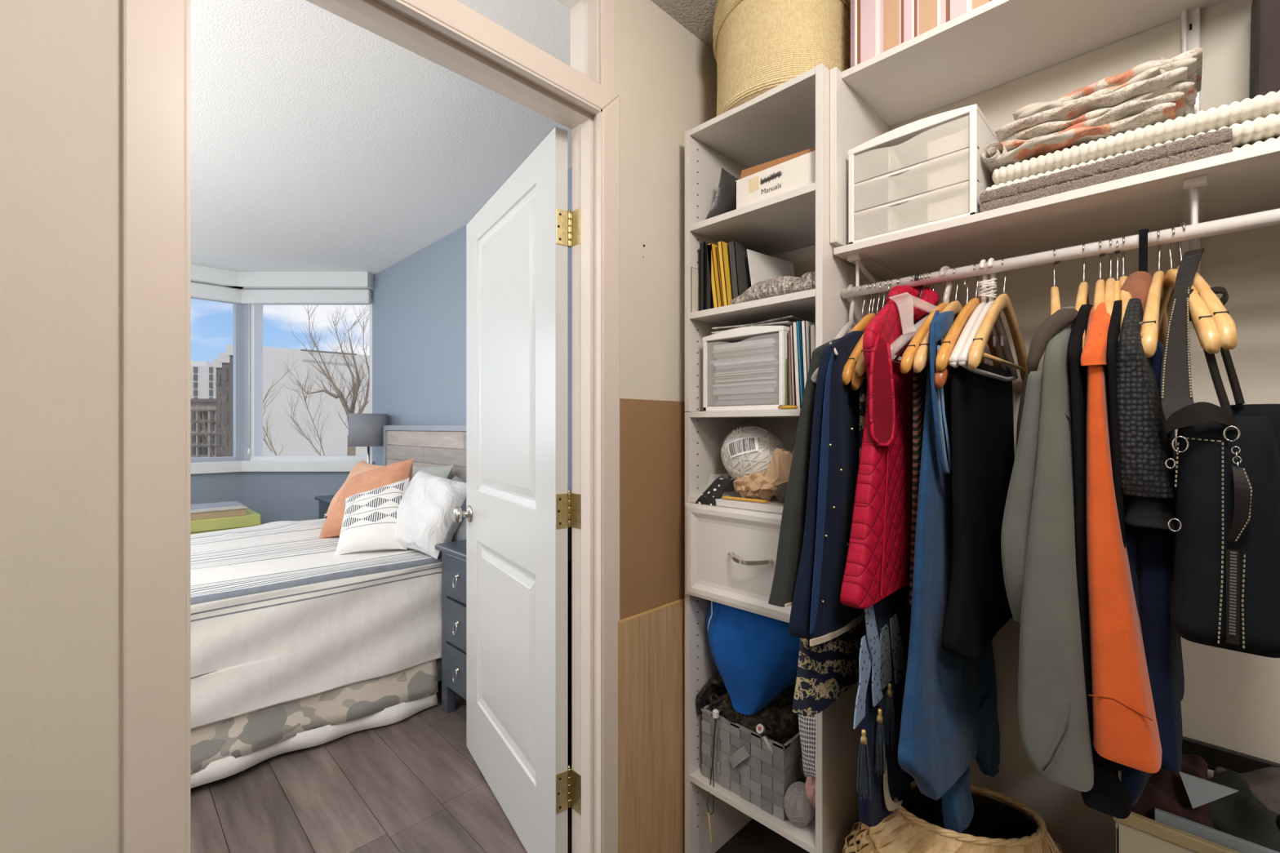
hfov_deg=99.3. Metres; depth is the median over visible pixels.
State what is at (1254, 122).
blanket
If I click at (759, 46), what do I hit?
straw basket
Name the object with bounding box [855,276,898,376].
wooden hanger
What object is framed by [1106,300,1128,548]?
shirt
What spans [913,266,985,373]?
wooden hanger
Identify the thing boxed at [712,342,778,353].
bundle
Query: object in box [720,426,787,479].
yarn ball
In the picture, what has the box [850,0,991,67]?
striped box
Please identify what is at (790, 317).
magazine
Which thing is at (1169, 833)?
storage bin
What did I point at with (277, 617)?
bedspread
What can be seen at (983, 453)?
skirt
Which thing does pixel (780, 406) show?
stub
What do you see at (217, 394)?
bare tree
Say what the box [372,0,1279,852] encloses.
wall
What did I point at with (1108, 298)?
wooden hanger
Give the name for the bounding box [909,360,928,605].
plaid shirt
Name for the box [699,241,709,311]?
book
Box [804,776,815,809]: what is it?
yarn skein
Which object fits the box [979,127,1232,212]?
folded blanket
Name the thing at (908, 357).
wooden hanger
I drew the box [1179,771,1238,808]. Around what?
flap
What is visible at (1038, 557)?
jacket
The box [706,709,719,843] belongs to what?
drawstring cord
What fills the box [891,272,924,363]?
wire hanger
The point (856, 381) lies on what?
wooden hanger
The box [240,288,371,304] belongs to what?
roller blind
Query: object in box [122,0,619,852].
trim
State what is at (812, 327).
book
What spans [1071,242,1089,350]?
wooden hanger
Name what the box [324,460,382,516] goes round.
pillow
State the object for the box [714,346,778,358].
bundle
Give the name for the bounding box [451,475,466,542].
pillow
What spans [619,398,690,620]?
board
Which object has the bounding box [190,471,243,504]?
wall
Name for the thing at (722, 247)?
book
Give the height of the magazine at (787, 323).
0.007 m
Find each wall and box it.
[0,0,717,852]
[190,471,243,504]
[243,289,372,524]
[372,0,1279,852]
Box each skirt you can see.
[190,659,438,788]
[941,360,1014,657]
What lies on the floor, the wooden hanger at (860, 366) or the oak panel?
the oak panel
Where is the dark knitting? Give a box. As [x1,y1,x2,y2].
[696,673,799,744]
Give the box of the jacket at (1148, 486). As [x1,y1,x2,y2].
[1116,297,1176,529]
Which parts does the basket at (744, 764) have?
handle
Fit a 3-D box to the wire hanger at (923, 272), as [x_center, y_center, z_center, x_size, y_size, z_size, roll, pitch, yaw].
[0.617,-0.230,1.179,0.382,0.209,0.003,0,0,-42]
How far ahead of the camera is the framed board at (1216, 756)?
1.03 m
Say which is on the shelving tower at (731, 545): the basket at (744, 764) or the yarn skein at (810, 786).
the basket at (744, 764)
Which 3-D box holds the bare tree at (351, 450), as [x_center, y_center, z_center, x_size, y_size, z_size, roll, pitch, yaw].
[-8.987,1.920,15.959,3.328,12.670,1.221,0,0,-1]
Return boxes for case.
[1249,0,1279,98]
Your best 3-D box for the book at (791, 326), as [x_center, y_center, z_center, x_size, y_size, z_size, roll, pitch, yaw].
[0.449,-0.144,1.404,0.220,0.205,0.014,0,0,-45]
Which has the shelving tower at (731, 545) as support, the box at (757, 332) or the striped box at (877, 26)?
the box at (757, 332)
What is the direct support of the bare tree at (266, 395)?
on the ground
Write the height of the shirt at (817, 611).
0.608 m
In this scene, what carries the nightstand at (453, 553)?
on the floor
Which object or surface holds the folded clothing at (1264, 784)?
in the storage bin
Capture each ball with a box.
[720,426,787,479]
[775,483,787,503]
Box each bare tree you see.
[191,368,233,457]
[209,355,301,455]
[276,346,333,455]
[277,305,369,455]
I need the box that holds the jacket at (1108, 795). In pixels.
[1067,304,1132,818]
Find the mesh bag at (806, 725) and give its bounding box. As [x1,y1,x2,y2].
[798,714,815,777]
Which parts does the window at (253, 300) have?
post, blind chain, sill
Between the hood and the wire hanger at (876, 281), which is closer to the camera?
the hood
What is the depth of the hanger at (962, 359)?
1.08 m
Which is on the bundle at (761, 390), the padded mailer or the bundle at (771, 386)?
the bundle at (771, 386)
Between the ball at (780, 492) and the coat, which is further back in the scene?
the ball at (780, 492)
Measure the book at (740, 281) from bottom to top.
0.186 m
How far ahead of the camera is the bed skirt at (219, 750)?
2.10 m
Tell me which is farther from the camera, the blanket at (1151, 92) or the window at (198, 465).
the window at (198, 465)
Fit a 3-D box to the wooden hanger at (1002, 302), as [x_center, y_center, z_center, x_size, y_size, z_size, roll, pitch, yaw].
[0.720,-0.216,1.076,0.450,0.238,0.020,0,0,-45]
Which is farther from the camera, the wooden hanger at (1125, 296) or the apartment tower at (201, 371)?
the apartment tower at (201, 371)
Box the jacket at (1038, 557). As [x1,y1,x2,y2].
[1000,306,1093,791]
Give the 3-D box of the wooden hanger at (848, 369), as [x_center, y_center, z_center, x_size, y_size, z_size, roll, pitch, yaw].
[0.558,-0.205,1.247,0.021,0.247,0.451,0,0,42]
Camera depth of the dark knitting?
1.44 m
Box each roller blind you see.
[190,281,240,303]
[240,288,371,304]
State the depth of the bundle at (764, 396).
1.43 m
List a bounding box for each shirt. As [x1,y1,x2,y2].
[788,330,864,646]
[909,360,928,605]
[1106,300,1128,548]
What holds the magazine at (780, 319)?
on the magazine at (787, 323)
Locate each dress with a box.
[857,585,915,826]
[897,310,999,833]
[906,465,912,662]
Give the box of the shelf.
[830,0,1279,301]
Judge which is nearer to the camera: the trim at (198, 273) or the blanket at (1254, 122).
the blanket at (1254, 122)
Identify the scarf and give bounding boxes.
[730,271,815,304]
[853,605,906,801]
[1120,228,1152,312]
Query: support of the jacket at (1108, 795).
hanging from the wooden hanger at (1100, 284)
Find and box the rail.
[840,208,1279,298]
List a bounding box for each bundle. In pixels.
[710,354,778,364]
[712,337,778,348]
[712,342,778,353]
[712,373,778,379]
[712,386,778,395]
[713,340,778,350]
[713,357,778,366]
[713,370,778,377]
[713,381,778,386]
[713,385,778,391]
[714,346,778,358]
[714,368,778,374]
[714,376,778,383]
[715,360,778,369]
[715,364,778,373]
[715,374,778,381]
[715,379,778,385]
[715,383,778,388]
[715,398,778,405]
[717,351,778,359]
[717,393,778,400]
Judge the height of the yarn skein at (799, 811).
0.098 m
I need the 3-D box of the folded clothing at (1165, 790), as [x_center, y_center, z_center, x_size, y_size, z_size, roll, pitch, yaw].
[0.931,0.637,0.952,0.138,0.117,0.110,0,0,-45]
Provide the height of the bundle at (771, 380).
0.004 m
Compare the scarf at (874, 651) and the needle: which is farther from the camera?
the needle
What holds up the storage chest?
on the floor
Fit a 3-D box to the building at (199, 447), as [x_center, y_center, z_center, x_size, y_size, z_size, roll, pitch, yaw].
[-33.600,3.112,42.700,5.280,10.285,6.600,0,0,0]
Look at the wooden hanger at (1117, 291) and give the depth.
0.92 m
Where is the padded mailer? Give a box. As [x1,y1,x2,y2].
[705,167,738,219]
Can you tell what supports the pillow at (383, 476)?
on the bedspread at (277, 617)
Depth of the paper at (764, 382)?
1.42 m
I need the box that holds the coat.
[1016,372,1028,448]
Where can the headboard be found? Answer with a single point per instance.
(428, 445)
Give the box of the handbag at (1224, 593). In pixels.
[1160,248,1279,657]
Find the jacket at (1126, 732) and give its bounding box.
[1080,302,1162,773]
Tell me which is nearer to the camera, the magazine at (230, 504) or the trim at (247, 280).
the magazine at (230, 504)
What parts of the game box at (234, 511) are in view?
lid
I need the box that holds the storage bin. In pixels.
[1112,768,1279,852]
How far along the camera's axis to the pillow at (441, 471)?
3.00 m
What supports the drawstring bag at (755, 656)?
on the dark knitting
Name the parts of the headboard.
headboard frame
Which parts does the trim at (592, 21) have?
frame, casing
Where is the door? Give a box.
[452,126,581,852]
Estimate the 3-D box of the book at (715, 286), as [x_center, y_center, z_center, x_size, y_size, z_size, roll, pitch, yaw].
[0.263,-0.412,1.561,0.180,0.187,0.040,0,0,-45]
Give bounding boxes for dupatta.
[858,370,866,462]
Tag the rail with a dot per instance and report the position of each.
(1271, 217)
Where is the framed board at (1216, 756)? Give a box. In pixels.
[1182,736,1279,773]
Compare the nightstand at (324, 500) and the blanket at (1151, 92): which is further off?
the nightstand at (324, 500)
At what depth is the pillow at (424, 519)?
2.52 m
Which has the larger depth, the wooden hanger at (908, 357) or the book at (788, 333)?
the book at (788, 333)
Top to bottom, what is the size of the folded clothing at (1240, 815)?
0.125 m
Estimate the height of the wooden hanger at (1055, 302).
0.238 m
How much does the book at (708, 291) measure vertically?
0.185 m
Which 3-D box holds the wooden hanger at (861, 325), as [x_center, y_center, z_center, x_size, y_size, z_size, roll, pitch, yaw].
[0.537,-0.216,1.259,0.020,0.238,0.450,0,0,43]
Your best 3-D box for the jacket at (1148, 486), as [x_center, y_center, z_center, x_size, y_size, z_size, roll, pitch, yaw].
[0.868,-0.027,0.925,0.501,0.345,0.079,0,0,-45]
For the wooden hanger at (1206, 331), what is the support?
hanging from the rail
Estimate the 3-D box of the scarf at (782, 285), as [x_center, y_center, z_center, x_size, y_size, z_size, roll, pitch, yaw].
[0.397,-0.352,1.427,0.190,0.066,0.260,0,0,-45]
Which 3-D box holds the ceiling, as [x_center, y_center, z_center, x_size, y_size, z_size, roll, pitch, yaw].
[-1.511,-1.225,0.893,4.325,0.100,7.400,0,0,-45]
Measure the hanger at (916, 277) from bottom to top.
0.233 m
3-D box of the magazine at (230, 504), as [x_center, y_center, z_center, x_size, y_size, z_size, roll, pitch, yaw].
[-2.903,0.533,3.624,0.384,0.010,0.274,0,0,-45]
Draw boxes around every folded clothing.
[1131,754,1214,829]
[1208,770,1279,852]
[1213,766,1279,813]
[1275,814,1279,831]
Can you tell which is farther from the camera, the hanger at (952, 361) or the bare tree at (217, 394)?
the bare tree at (217, 394)
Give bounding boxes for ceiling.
[190,0,716,275]
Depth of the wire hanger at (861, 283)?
1.28 m
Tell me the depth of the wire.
1.08 m
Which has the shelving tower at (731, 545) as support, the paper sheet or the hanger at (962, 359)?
the paper sheet
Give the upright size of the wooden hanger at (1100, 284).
0.238 m
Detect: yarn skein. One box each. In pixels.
[784,782,814,826]
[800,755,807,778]
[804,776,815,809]
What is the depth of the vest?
1.01 m
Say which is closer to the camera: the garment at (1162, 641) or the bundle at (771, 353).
the garment at (1162, 641)
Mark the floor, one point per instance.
(414, 784)
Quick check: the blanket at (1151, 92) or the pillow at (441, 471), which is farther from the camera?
the pillow at (441, 471)
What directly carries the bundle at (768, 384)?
on the bundle at (771, 386)
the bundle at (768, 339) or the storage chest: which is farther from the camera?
the storage chest
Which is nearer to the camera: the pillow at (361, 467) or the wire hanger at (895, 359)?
the wire hanger at (895, 359)
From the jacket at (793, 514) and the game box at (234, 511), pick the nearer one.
the jacket at (793, 514)
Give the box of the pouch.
[694,475,732,506]
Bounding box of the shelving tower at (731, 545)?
[684,62,882,852]
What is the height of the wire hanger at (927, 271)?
0.209 m
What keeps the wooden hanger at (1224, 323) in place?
hanging from the rail
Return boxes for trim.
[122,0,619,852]
[190,263,242,288]
[231,271,373,289]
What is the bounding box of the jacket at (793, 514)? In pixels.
[768,337,839,607]
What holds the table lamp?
on the nightstand at (324, 500)
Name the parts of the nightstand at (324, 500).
drawer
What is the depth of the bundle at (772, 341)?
1.41 m
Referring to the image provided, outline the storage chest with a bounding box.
[190,507,261,534]
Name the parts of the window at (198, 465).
sill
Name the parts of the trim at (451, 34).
casing, casing, casing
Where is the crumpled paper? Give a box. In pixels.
[733,448,793,500]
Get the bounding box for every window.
[190,281,243,474]
[240,288,373,471]
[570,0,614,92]
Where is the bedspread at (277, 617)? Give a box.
[190,518,441,729]
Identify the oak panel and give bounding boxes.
[617,598,684,852]
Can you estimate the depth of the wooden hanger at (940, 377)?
0.96 m
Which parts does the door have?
knob, panel, panel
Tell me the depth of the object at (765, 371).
1.42 m
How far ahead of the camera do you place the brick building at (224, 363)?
31.00 m
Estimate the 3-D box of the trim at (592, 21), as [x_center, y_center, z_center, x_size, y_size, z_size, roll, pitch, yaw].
[-0.424,-0.983,1.117,0.900,0.325,0.121,0,0,-45]
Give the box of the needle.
[755,724,773,755]
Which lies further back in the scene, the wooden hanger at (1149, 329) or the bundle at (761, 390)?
the bundle at (761, 390)
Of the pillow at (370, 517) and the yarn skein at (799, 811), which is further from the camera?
the pillow at (370, 517)
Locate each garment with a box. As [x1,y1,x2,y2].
[792,610,863,716]
[1132,526,1184,773]
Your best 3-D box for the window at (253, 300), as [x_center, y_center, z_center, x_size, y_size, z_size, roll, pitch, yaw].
[-2.594,-0.355,4.274,1.054,1.410,0.175,0,0,0]
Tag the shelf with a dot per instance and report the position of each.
(993, 44)
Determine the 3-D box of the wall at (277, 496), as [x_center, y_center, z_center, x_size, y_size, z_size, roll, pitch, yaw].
[-2.549,0.040,4.312,1.124,2.430,0.140,0,0,0]
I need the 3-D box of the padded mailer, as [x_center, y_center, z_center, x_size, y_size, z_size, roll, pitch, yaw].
[0.291,-0.642,1.593,0.259,0.150,0.072,0,0,-42]
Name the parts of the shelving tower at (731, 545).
panel, panel, shelf, drawer, shelf, handle, shelf, shelf, shelf, shelf, panel, panel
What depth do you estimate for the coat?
1.05 m
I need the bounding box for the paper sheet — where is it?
[746,248,795,285]
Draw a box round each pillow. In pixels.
[318,457,413,537]
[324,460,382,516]
[333,477,409,555]
[394,469,466,559]
[411,465,453,479]
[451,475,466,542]
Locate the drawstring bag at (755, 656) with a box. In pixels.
[706,600,799,715]
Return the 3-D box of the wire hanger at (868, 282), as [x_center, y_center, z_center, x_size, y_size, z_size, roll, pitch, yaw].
[0.532,-0.230,1.264,0.003,0.209,0.382,0,0,43]
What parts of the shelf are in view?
panel, plastic drawer unit, shelf, shelf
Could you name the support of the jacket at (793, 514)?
hanging from the hanger
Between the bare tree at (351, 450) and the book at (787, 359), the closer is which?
the book at (787, 359)
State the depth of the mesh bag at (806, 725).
1.28 m
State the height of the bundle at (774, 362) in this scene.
0.007 m
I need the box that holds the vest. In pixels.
[840,285,941,608]
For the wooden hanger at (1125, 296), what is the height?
0.238 m
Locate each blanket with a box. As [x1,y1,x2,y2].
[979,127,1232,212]
[981,47,1202,175]
[985,89,1279,191]
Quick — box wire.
[977,278,996,298]
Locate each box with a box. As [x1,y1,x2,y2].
[190,502,247,520]
[702,325,790,411]
[735,146,815,208]
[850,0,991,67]
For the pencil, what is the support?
on the shelving tower at (731, 545)
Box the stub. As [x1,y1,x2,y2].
[777,405,798,408]
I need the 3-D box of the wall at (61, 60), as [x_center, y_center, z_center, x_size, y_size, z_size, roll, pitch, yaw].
[-0.695,0.040,0.854,2.825,2.430,0.110,0,0,-45]
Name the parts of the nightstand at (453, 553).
leg, drawer, drawer, drawer, ring handle, ring handle, ring handle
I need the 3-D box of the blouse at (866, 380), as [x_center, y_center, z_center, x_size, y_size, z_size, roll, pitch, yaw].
[0.559,0.082,1.194,0.364,0.453,0.035,0,0,-45]
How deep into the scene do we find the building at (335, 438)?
26.42 m
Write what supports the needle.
in the basket at (744, 764)
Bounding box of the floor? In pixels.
[190,680,809,852]
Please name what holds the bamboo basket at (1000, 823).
on the floor
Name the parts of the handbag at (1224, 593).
handle, handle, handle, chain, zip pull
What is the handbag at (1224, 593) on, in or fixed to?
hanging from the wooden hanger at (1224, 323)
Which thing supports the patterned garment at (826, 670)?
hanging from the hanger
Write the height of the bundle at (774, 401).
0.011 m
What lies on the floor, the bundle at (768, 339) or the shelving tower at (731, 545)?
the shelving tower at (731, 545)
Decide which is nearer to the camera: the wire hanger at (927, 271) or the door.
the wire hanger at (927, 271)
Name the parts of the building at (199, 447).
post, cornice, post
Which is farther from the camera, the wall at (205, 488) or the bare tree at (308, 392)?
the bare tree at (308, 392)
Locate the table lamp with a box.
[348,413,387,463]
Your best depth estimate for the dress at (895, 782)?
1.09 m
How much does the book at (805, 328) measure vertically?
0.212 m
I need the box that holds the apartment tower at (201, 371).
[190,360,216,398]
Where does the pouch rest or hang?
on the shelving tower at (731, 545)
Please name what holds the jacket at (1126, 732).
hanging from the wooden hanger at (1108, 298)
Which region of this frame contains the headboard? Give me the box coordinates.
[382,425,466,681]
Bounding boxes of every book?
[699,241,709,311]
[706,243,721,307]
[706,244,713,309]
[715,247,723,306]
[717,240,732,306]
[727,240,771,299]
[786,358,789,409]
[787,332,792,405]
[790,325,795,405]
[791,321,800,408]
[795,320,804,405]
[800,320,815,391]
[808,324,815,363]
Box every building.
[190,398,216,457]
[213,344,233,457]
[262,346,369,455]
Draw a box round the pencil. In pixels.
[722,496,770,502]
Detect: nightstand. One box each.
[314,494,334,519]
[435,539,466,713]
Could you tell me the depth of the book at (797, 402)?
1.32 m
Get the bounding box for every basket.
[701,703,806,821]
[712,0,850,115]
[842,780,1063,852]
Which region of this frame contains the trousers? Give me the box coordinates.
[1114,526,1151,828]
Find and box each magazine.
[190,501,243,511]
[711,315,804,330]
[711,317,795,333]
[711,320,792,333]
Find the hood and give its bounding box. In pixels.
[1026,307,1078,373]
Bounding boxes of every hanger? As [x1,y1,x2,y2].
[842,282,884,385]
[850,281,875,332]
[851,284,889,390]
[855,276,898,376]
[859,283,865,318]
[866,282,871,313]
[874,280,879,313]
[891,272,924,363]
[893,271,941,362]
[894,271,944,361]
[900,267,955,373]
[902,271,940,343]
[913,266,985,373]
[914,271,941,345]
[933,278,984,388]
[935,262,1000,371]
[947,259,1008,370]
[956,257,1017,382]
[968,257,1027,382]
[1048,247,1060,316]
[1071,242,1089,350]
[1093,239,1105,311]
[1103,236,1115,315]
[1114,240,1119,341]
[1119,235,1131,330]
[1140,228,1168,357]
[1157,221,1237,349]
[1158,226,1221,353]
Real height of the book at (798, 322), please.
0.213 m
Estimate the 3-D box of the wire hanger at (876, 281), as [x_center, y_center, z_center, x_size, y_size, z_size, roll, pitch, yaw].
[0.545,-0.230,1.251,0.382,0.209,0.003,0,0,-45]
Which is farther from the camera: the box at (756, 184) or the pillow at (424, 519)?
the pillow at (424, 519)
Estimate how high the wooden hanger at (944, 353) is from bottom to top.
0.238 m

